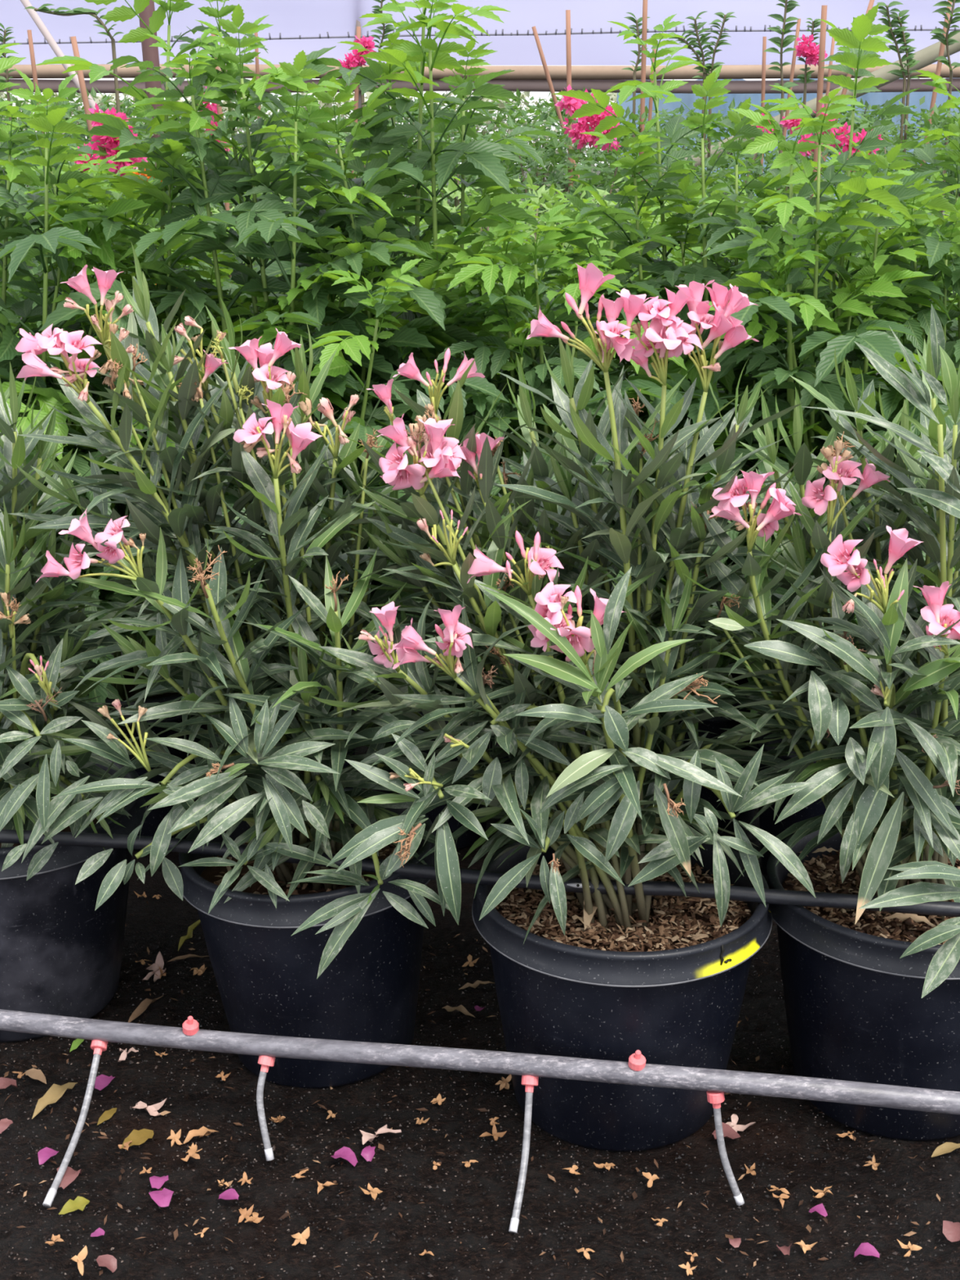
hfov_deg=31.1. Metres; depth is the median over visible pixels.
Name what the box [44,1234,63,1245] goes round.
blossom
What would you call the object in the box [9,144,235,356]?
leafy shrub
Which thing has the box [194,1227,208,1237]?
blossom
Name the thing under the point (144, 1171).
blossom
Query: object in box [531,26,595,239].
bamboo stake
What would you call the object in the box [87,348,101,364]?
dried flower
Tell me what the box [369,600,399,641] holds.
flower
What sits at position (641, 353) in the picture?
flower
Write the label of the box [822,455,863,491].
flower
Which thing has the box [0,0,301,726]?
leafy shrub
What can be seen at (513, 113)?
plant
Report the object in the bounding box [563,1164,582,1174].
blossom
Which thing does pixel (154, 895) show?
blossom
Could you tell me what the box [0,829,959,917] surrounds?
pipe
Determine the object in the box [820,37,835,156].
bamboo stake
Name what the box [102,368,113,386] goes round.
dried flower
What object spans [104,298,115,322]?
flower
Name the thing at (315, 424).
dried flower
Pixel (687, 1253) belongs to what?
blossom
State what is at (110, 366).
dried flower
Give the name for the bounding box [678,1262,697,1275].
blossom
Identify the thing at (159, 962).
blossom
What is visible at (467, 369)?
flower
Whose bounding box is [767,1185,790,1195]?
blossom
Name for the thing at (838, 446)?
dried flower
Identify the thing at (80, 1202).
fallen leaf
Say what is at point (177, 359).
flower
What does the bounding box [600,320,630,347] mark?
flower
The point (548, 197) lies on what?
leafy shrub
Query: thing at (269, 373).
flower
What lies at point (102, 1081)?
bract
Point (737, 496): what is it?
flower
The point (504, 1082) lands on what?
blossom
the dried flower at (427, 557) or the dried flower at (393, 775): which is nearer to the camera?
the dried flower at (393, 775)
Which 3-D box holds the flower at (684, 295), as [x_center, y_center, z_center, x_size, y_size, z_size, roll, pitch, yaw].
[0.255,-0.432,2.260,0.042,0.049,0.045,21,4,12]
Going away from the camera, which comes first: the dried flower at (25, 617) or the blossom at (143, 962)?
the dried flower at (25, 617)
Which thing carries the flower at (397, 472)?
on the oleander at (606, 802)
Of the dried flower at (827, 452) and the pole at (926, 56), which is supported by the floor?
the pole at (926, 56)
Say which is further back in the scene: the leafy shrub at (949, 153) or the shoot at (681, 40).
the shoot at (681, 40)
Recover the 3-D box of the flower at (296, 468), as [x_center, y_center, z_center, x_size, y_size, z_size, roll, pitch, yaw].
[-0.252,-0.237,2.321,0.015,0.031,0.017,-31,2,-24]
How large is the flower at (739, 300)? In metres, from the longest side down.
0.050 x 0.046 x 0.043 m
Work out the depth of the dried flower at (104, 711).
2.37 m
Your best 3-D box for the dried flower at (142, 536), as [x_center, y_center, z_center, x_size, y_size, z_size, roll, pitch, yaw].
[-0.447,-0.134,2.295,0.010,0.018,0.009,-15,24,-37]
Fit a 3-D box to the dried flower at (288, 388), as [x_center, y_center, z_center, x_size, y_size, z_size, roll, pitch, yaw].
[-0.269,-0.344,2.399,0.020,0.035,0.019,19,-14,-40]
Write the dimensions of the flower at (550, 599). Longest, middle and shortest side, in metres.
0.056 x 0.054 x 0.038 m
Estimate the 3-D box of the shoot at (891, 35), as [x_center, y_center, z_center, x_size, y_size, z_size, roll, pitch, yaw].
[1.498,-1.506,6.464,0.170,1.661,0.081,0,19,0]
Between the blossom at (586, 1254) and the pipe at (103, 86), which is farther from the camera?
the pipe at (103, 86)
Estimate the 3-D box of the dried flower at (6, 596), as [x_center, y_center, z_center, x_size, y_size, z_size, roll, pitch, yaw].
[-0.688,-0.057,2.510,0.014,0.029,0.016,-5,-8,-38]
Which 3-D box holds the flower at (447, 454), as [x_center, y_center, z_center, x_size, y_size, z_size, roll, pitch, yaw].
[-0.041,-0.254,2.317,0.047,0.047,0.050,-1,19,-4]
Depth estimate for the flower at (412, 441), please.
2.30 m
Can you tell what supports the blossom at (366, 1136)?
on the floor
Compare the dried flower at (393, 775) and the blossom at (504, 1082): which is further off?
the blossom at (504, 1082)
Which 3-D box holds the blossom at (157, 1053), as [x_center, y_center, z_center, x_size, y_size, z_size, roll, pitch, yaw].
[-0.501,0.650,2.712,0.022,0.007,0.015,-2,19,-10]
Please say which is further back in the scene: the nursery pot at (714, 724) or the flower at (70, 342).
the nursery pot at (714, 724)
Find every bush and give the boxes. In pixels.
[0,91,36,165]
[16,92,144,172]
[142,93,293,192]
[275,91,431,182]
[423,91,559,224]
[524,92,617,204]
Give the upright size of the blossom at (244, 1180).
0.008 m
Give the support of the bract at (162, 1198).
on the floor
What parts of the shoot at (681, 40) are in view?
stem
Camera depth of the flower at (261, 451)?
2.31 m
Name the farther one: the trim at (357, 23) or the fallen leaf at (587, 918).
the trim at (357, 23)
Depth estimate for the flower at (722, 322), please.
2.28 m
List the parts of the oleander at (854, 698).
stem, stem, stem, stem, stem, stem, stem, stem, stem, stem, stem, stem, stem, stem, stem, stem, stem, stem, stem, stem, stem, stem, stem, stem, stem, stem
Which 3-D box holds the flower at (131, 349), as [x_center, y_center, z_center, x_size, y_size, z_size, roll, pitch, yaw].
[-0.479,-0.394,2.356,0.022,0.012,0.011,-20,27,-1]
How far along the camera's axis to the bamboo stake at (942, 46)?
6.64 m
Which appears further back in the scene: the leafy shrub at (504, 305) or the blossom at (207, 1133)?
the leafy shrub at (504, 305)
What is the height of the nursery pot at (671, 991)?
0.354 m
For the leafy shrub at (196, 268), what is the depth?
4.55 m
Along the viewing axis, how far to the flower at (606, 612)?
2.16 m
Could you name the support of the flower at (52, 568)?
on the oleander at (294, 774)
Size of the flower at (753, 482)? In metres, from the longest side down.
0.050 x 0.046 x 0.043 m
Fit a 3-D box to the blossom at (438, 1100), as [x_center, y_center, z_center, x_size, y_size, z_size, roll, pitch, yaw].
[-0.061,0.692,2.592,0.017,0.007,0.026,12,22,31]
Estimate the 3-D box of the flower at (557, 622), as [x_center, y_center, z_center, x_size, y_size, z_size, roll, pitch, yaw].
[0.095,-0.016,2.191,0.051,0.033,0.044,-20,61,-41]
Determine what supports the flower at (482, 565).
on the oleander at (606, 802)
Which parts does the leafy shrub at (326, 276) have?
stem, stem, stem, stem, stem, stem, stem, stem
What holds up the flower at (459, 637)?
on the oleander at (606, 802)
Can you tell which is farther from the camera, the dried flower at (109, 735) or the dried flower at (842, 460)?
the dried flower at (109, 735)
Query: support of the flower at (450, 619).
on the oleander at (606, 802)
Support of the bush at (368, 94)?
on the floor
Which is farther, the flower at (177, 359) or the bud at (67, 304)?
the flower at (177, 359)
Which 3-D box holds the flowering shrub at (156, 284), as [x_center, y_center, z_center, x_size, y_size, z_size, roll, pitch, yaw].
[-0.610,-0.232,3.614,0.341,1.100,0.326,12,22,32]
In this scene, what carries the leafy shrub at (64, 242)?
in the nursery pot at (58, 710)
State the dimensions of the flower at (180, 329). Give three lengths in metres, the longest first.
0.028 x 0.015 x 0.013 m
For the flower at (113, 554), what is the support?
on the oleander at (294, 774)
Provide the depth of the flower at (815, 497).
2.32 m
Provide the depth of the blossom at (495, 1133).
2.51 m
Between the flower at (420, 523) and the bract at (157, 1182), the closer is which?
the flower at (420, 523)
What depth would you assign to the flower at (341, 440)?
2.44 m
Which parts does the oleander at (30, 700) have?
stem, stem, stem, stem, stem, stem, stem, stem, stem, stem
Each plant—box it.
[0,86,190,327]
[0,88,71,190]
[2,207,185,334]
[48,91,224,267]
[130,193,339,301]
[181,98,350,282]
[208,120,486,341]
[248,195,506,373]
[324,97,511,207]
[336,123,585,300]
[419,173,657,443]
[449,86,639,268]
[536,190,734,405]
[538,126,826,368]
[595,97,782,202]
[608,187,876,374]
[725,97,915,230]
[795,95,959,328]
[826,193,954,327]
[879,103,959,234]
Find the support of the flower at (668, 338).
on the oleander at (606, 802)
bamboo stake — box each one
[26,30,44,148]
[70,35,93,140]
[211,34,231,276]
[254,31,261,118]
[351,26,360,178]
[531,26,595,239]
[565,9,573,193]
[638,0,647,181]
[642,39,657,202]
[760,36,766,176]
[782,18,800,152]
[809,0,874,198]
[811,4,826,198]
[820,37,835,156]
[914,0,951,210]
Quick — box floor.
[0,166,959,1279]
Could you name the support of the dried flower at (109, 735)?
on the oleander at (294, 774)
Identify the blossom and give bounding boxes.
[12,1071,25,1078]
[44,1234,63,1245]
[69,1245,87,1275]
[118,1047,138,1062]
[118,1140,132,1150]
[129,1097,167,1115]
[133,891,146,897]
[135,959,151,965]
[139,1166,151,1174]
[142,951,165,982]
[152,894,161,899]
[152,966,166,978]
[154,1051,168,1057]
[166,1128,182,1146]
[181,1144,199,1161]
[185,1142,202,1153]
[190,964,207,975]
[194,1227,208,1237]
[199,1129,213,1137]
[214,1070,231,1080]
[217,1179,228,1186]
[237,1171,253,1185]
[238,1204,254,1223]
[244,1212,264,1223]
[269,1115,285,1122]
[291,1168,308,1178]
[291,1226,310,1245]
[317,1181,337,1194]
[326,1110,337,1119]
[359,1124,401,1144]
[359,1182,382,1199]
[413,1116,429,1124]
[418,1249,433,1255]
[431,1093,445,1105]
[432,1160,440,1169]
[462,955,479,967]
[462,1160,478,1167]
[479,1123,506,1141]
[488,1116,499,1125]
[494,1074,511,1090]
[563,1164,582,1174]
[575,1247,595,1259]
[593,1161,616,1170]
[642,1172,659,1187]
[651,1217,667,1226]
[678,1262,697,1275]
[684,1251,697,1262]
[725,1114,755,1132]
[744,1162,755,1175]
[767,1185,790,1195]
[772,1192,789,1208]
[793,1240,817,1253]
[810,1185,833,1198]
[835,1131,853,1140]
[862,1155,879,1170]
[896,1239,921,1257]
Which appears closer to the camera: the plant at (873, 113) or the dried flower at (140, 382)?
the dried flower at (140, 382)
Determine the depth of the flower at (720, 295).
2.28 m
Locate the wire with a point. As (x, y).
(921, 28)
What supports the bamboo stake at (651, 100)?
on the floor
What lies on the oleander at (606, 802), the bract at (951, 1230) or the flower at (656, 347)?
the flower at (656, 347)
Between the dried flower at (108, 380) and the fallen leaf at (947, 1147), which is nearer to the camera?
the dried flower at (108, 380)
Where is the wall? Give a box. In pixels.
[0,0,959,65]
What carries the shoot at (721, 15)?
on the floor
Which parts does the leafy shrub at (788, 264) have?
stem, stem, stem, stem, stem, stem, stem, stem, stem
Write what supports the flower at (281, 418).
on the oleander at (294, 774)
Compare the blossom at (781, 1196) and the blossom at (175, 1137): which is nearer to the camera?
the blossom at (781, 1196)
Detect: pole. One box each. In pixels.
[20,0,140,174]
[524,31,959,243]
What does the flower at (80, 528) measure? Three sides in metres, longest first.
0.057 x 0.045 x 0.041 m
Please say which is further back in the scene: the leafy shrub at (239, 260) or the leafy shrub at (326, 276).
the leafy shrub at (239, 260)
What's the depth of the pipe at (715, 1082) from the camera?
2.38 m
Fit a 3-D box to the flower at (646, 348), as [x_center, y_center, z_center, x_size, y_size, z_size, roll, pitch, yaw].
[0.223,-0.394,2.284,0.040,0.037,0.036,2,19,6]
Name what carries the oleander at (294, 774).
on the nursery pot at (268, 984)
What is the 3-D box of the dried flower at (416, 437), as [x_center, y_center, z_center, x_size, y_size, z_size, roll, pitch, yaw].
[-0.086,-0.275,2.314,0.020,0.035,0.019,-4,-11,22]
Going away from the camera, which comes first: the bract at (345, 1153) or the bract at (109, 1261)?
the bract at (109, 1261)
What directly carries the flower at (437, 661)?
on the oleander at (606, 802)
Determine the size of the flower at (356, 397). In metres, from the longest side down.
0.027 x 0.014 x 0.013 m
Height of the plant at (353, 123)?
1.266 m
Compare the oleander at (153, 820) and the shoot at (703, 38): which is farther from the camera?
the shoot at (703, 38)
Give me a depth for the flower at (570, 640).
2.18 m
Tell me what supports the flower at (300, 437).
on the oleander at (294, 774)
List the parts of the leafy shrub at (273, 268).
stem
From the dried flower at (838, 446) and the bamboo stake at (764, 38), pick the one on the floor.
the bamboo stake at (764, 38)
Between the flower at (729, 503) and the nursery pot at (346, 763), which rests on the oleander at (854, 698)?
the flower at (729, 503)
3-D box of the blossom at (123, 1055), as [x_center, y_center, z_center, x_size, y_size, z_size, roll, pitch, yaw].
[-0.551,0.647,2.707,0.031,0.015,0.035,-3,19,-7]
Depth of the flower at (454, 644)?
2.22 m
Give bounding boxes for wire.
[0,24,959,44]
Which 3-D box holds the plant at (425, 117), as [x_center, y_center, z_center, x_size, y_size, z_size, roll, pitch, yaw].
[-0.355,-2.170,9.012,1.082,1.272,0.880,0,19,0]
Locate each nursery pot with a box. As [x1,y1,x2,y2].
[0,758,146,1042]
[56,688,72,728]
[178,788,435,1088]
[213,697,362,800]
[361,657,493,850]
[471,841,772,1151]
[502,727,585,822]
[658,658,761,837]
[750,710,897,875]
[764,829,959,1141]
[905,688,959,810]
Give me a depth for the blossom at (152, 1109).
2.57 m
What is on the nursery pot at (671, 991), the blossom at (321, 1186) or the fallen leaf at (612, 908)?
the fallen leaf at (612, 908)
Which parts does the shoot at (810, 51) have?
stem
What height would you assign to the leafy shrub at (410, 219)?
1.051 m
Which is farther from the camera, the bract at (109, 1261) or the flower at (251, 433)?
the flower at (251, 433)
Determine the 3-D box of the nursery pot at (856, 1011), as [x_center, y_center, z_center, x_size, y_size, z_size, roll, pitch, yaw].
[0.638,0.513,2.591,0.440,0.351,0.440,-2,19,-5]
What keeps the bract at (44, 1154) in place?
on the floor
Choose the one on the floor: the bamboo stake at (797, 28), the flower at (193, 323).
the bamboo stake at (797, 28)
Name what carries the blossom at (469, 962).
on the floor
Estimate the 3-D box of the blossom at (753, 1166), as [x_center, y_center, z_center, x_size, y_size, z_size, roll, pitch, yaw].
[0.380,0.746,2.429,0.015,0.008,0.025,1,19,4]
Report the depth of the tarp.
11.47 m
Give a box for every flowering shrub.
[0,102,286,494]
[106,86,323,327]
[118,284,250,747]
[130,168,244,283]
[427,84,701,362]
[662,104,927,280]
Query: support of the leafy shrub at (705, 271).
in the nursery pot at (714, 724)
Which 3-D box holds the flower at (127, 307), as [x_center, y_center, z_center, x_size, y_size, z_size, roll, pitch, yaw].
[-0.485,-0.446,2.356,0.026,0.013,0.014,-40,36,10]
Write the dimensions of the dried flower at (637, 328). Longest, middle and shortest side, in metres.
0.026 x 0.015 x 0.014 m
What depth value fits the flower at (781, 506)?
2.26 m
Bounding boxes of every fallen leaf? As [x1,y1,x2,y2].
[25,1067,46,1084]
[31,1082,77,1119]
[58,1195,89,1214]
[70,1038,84,1051]
[97,1107,117,1124]
[120,1128,154,1149]
[128,995,163,1022]
[168,954,209,961]
[177,920,200,951]
[183,1126,219,1143]
[442,1004,475,1017]
[458,980,494,989]
[572,915,591,928]
[583,897,597,929]
[608,907,636,923]
[631,897,651,907]
[812,846,837,853]
[883,912,936,926]
[931,1142,959,1157]
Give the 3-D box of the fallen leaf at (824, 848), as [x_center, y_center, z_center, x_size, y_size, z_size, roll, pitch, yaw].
[0.535,0.326,2.675,0.042,0.007,0.012,-2,19,-6]
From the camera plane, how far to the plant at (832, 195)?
5.04 m
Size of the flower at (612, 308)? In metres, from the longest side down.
0.047 x 0.044 x 0.041 m
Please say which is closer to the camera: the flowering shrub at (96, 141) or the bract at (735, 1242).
the bract at (735, 1242)
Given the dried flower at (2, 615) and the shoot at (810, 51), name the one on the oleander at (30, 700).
the dried flower at (2, 615)
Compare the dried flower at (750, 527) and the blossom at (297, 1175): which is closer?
the dried flower at (750, 527)
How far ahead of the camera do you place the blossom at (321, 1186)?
2.39 m
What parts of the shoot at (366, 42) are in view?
stem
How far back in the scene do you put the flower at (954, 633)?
2.22 m
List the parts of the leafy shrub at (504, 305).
stem, stem, stem, stem, stem, stem, stem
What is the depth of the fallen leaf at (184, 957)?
3.00 m
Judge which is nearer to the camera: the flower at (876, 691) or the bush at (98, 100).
the flower at (876, 691)
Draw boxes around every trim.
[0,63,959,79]
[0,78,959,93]
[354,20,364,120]
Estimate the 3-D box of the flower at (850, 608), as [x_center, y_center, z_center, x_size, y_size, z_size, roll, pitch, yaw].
[0.480,-0.048,2.234,0.014,0.030,0.016,27,-5,39]
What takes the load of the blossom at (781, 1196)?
on the floor
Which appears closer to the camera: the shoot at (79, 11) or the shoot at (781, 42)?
the shoot at (79, 11)
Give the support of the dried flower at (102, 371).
on the oleander at (294, 774)
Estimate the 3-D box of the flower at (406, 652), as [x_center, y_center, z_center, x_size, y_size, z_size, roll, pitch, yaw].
[-0.089,0.019,2.229,0.050,0.043,0.041,4,19,10]
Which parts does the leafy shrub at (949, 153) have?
stem, stem, stem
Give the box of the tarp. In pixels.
[616,78,959,199]
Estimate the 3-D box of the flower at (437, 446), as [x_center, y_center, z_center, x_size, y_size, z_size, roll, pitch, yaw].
[-0.059,-0.266,2.301,0.051,0.055,0.047,8,19,10]
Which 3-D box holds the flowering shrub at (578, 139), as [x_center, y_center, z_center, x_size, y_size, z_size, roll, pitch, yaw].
[0.309,-1.339,6.407,1.062,1.387,1.047,-17,25,-40]
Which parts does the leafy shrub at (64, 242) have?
stem, stem, stem, stem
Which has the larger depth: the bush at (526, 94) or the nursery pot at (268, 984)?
the bush at (526, 94)
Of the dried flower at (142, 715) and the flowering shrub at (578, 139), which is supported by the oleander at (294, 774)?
the dried flower at (142, 715)
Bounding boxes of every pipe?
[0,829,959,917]
[0,1008,959,1233]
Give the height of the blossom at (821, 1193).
0.009 m
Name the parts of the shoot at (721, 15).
stem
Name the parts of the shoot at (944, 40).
stem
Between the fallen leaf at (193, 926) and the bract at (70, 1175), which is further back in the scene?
the fallen leaf at (193, 926)
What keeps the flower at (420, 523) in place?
on the oleander at (606, 802)
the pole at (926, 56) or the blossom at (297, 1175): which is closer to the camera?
the blossom at (297, 1175)
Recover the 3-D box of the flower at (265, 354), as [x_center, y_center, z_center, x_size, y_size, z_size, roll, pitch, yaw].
[-0.301,-0.387,2.412,0.040,0.045,0.045,3,29,-23]
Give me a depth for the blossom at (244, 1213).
2.34 m
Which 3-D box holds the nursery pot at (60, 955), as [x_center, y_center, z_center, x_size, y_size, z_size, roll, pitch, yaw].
[-0.765,0.420,2.839,0.444,0.366,0.444,-2,19,-5]
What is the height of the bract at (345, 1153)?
0.016 m
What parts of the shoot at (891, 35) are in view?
stem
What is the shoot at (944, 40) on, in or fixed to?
on the floor
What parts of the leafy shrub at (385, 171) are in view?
stem, stem, stem, stem, stem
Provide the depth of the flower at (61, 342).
2.28 m
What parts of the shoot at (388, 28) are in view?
stem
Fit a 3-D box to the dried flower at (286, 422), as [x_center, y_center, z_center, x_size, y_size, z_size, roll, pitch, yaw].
[-0.259,-0.285,2.293,0.015,0.026,0.014,4,-13,28]
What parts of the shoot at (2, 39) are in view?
stem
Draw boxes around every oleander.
[0,361,147,879]
[8,240,491,978]
[72,663,206,850]
[294,262,815,943]
[644,304,959,998]
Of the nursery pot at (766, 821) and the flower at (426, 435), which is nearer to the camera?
the flower at (426, 435)
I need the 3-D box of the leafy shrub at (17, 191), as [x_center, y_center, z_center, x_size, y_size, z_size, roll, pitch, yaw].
[-0.945,-0.594,3.889,0.665,1.012,0.710,-17,26,-41]
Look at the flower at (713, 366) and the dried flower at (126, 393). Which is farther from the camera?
the dried flower at (126, 393)
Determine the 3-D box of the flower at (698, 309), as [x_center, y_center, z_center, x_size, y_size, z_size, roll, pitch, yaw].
[0.288,-0.426,2.290,0.047,0.051,0.048,11,13,6]
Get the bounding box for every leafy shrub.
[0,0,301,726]
[0,43,179,716]
[0,144,129,536]
[0,214,78,329]
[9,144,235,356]
[33,164,211,332]
[38,0,509,719]
[191,119,425,425]
[210,195,422,337]
[248,0,574,701]
[297,146,562,447]
[372,177,733,695]
[395,186,604,451]
[431,170,739,452]
[507,13,879,688]
[515,182,733,370]
[523,174,798,411]
[588,4,959,753]
[678,188,888,390]
[711,144,958,437]
[808,70,959,647]
[831,168,955,354]
[884,185,958,353]
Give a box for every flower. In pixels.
[0,591,10,610]
[0,611,11,620]
[13,613,31,625]
[15,328,60,363]
[16,348,62,381]
[34,324,63,351]
[34,664,44,681]
[36,550,77,582]
[37,328,76,363]
[50,366,69,374]
[58,509,98,551]
[59,330,102,362]
[60,264,97,304]
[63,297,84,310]
[63,372,84,386]
[63,542,97,579]
[68,355,100,383]
[77,382,88,401]
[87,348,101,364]
[90,314,101,330]
[91,266,124,305]
[94,515,129,545]
[95,540,124,564]
[97,705,111,719]
[98,362,110,375]
[102,359,113,371]
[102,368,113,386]
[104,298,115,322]
[106,733,118,739]
[109,323,118,339]
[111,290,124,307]
[111,698,122,715]
[117,304,133,319]
[118,327,129,342]
[123,382,131,399]
[125,345,135,353]
[125,537,138,549]
[128,377,143,385]
[137,705,147,721]
[138,533,146,546]
[171,355,187,365]
[173,323,191,341]
[184,315,202,328]
[191,334,199,348]
[191,381,203,402]
[201,350,228,382]
[216,329,226,342]
[228,336,262,369]
[233,413,274,448]
[240,437,262,453]
[250,395,266,413]
[252,362,290,393]
[254,342,274,367]
[256,447,278,457]
[262,399,299,444]
[267,328,301,367]
[280,380,293,395]
[281,414,292,434]
[285,426,292,445]
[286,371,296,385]
[286,420,321,460]
[287,453,302,474]
[298,397,312,424]
[306,419,325,428]
[316,397,337,426]
[337,425,349,444]
[342,407,355,431]
[346,394,359,411]
[358,629,377,641]
[366,378,393,413]
[367,630,395,667]
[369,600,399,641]
[376,413,414,456]
[378,441,409,483]
[380,456,426,489]
[389,772,399,779]
[392,352,429,386]
[392,617,436,655]
[392,635,431,669]
[403,782,419,791]
[406,435,417,456]
[408,422,420,440]
[415,414,426,435]
[416,440,453,467]
[416,518,431,537]
[418,417,454,457]
[419,552,434,566]
[420,445,460,483]
[423,432,430,451]
[424,401,437,420]
[431,657,444,667]
[433,436,466,470]
[434,604,464,642]
[435,633,465,657]
[443,620,473,651]
[443,735,460,742]
[446,353,484,386]
[454,657,463,673]
[459,431,478,475]
[466,543,512,583]
[475,432,504,468]
[526,309,568,340]
[527,624,564,652]
[528,546,564,582]
[533,594,562,639]
[534,581,577,612]
[537,574,545,579]
[544,609,573,635]
[548,620,594,662]
[560,595,568,610]
[577,262,614,315]
[589,587,625,637]
[591,649,596,674]
[594,330,621,362]
[600,296,624,322]
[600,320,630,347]
[603,330,639,362]
[616,288,655,331]
[631,322,641,342]
[631,343,651,377]
[634,330,661,357]
[638,296,671,320]
[644,319,690,357]
[647,342,686,359]
[649,299,677,326]
[664,287,695,327]
[665,316,702,354]
[675,280,714,324]
[686,300,718,333]
[687,311,716,334]
[701,300,742,348]
[702,362,720,371]
[705,282,737,310]
[709,490,749,528]
[711,475,758,510]
[713,315,758,359]
[717,340,723,351]
[724,283,757,317]
[734,520,753,530]
[741,471,774,508]
[746,501,757,522]
[753,513,778,542]
[755,488,800,531]
[768,487,795,515]
[801,476,836,515]
[816,462,831,482]
[820,444,834,469]
[820,534,862,576]
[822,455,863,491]
[829,473,843,485]
[833,440,844,461]
[835,449,853,464]
[835,558,870,591]
[841,592,857,613]
[851,458,890,497]
[870,684,884,697]
[884,525,921,573]
[913,581,951,623]
[920,604,959,635]
[945,621,959,639]
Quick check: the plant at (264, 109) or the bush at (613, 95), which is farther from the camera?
the bush at (613, 95)
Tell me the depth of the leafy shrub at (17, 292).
4.65 m
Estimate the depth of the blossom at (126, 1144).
2.48 m
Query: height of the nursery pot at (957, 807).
0.331 m
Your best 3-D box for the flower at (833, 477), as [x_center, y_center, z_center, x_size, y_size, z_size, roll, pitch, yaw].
[0.474,-0.212,2.315,0.014,0.030,0.016,16,18,-49]
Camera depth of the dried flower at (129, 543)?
2.30 m
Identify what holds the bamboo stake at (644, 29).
on the floor
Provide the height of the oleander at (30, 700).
0.793 m
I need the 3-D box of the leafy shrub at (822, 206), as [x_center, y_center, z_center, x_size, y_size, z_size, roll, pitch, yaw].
[0.737,-0.524,3.736,0.660,1.085,0.834,-12,22,-32]
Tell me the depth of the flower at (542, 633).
2.18 m
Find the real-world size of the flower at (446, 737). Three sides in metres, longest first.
0.022 x 0.012 x 0.010 m
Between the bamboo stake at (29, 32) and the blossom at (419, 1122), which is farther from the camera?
the bamboo stake at (29, 32)
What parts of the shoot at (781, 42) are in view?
stem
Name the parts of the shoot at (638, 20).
stem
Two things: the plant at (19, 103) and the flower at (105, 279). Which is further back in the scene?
the plant at (19, 103)
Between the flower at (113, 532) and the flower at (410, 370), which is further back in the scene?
the flower at (410, 370)
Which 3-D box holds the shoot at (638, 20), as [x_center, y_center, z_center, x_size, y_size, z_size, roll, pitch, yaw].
[0.582,-1.554,6.658,0.112,1.627,0.057,0,19,0]
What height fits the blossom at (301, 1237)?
0.011 m
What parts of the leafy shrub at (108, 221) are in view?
stem, stem, stem, stem, stem, stem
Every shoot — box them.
[0,22,21,159]
[24,3,124,113]
[337,35,376,167]
[370,0,396,85]
[622,12,649,210]
[668,29,711,248]
[682,11,713,206]
[697,12,737,213]
[764,0,799,203]
[794,17,827,136]
[875,0,915,169]
[889,9,919,169]
[929,0,959,226]
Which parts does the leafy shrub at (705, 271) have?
stem, stem, stem, stem, stem, stem, stem, stem, stem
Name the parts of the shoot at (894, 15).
stem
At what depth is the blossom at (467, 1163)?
2.45 m
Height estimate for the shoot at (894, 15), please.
1.633 m
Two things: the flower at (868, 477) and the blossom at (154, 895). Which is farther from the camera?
the blossom at (154, 895)
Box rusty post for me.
[138,0,164,137]
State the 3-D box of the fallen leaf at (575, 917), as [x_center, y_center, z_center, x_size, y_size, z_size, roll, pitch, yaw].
[0.145,0.398,2.459,0.014,0.009,0.044,-13,23,-34]
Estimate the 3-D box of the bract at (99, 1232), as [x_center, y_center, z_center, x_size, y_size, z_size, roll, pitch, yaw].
[-0.509,0.791,2.299,0.017,0.008,0.018,-11,22,-30]
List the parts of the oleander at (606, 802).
stem, stem, stem, stem, stem, stem, stem, stem, stem, stem, stem, stem, stem, stem, stem, stem, stem, stem, stem, stem, stem, stem, stem, stem, stem, stem, stem, stem, stem, stem, stem, stem, stem, stem, stem, stem, stem, stem, stem, stem, stem, stem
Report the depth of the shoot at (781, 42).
6.23 m
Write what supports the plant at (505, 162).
on the floor
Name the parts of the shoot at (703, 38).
stem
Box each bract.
[0,1077,17,1089]
[0,1118,13,1133]
[37,1146,58,1164]
[57,1166,81,1189]
[90,1227,104,1236]
[94,1074,115,1090]
[95,1253,116,1272]
[148,1187,173,1207]
[149,1175,168,1189]
[217,1187,239,1199]
[331,1146,357,1166]
[360,1145,375,1161]
[474,1005,484,1010]
[711,1122,740,1138]
[728,1238,741,1247]
[776,1244,791,1255]
[808,1203,827,1216]
[853,1242,879,1257]
[942,1220,959,1241]
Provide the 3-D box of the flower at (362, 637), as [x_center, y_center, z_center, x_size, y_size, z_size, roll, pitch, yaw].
[-0.144,-0.005,2.250,0.027,0.015,0.013,4,19,11]
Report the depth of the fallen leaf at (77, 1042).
2.74 m
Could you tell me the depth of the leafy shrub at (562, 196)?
4.55 m
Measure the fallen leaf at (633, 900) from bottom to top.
0.016 m
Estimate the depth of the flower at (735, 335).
2.28 m
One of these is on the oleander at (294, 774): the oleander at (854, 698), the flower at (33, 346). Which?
the flower at (33, 346)
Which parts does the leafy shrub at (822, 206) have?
stem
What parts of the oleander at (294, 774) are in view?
stem, stem, stem, stem, stem, stem, stem, stem, stem, stem, stem, stem, stem, stem, stem, stem, stem, stem, stem, stem, stem, stem, stem, stem, stem, stem, stem, stem, stem, stem, stem, stem, stem, stem, stem, stem, stem, stem, stem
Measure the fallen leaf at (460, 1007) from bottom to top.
0.012 m

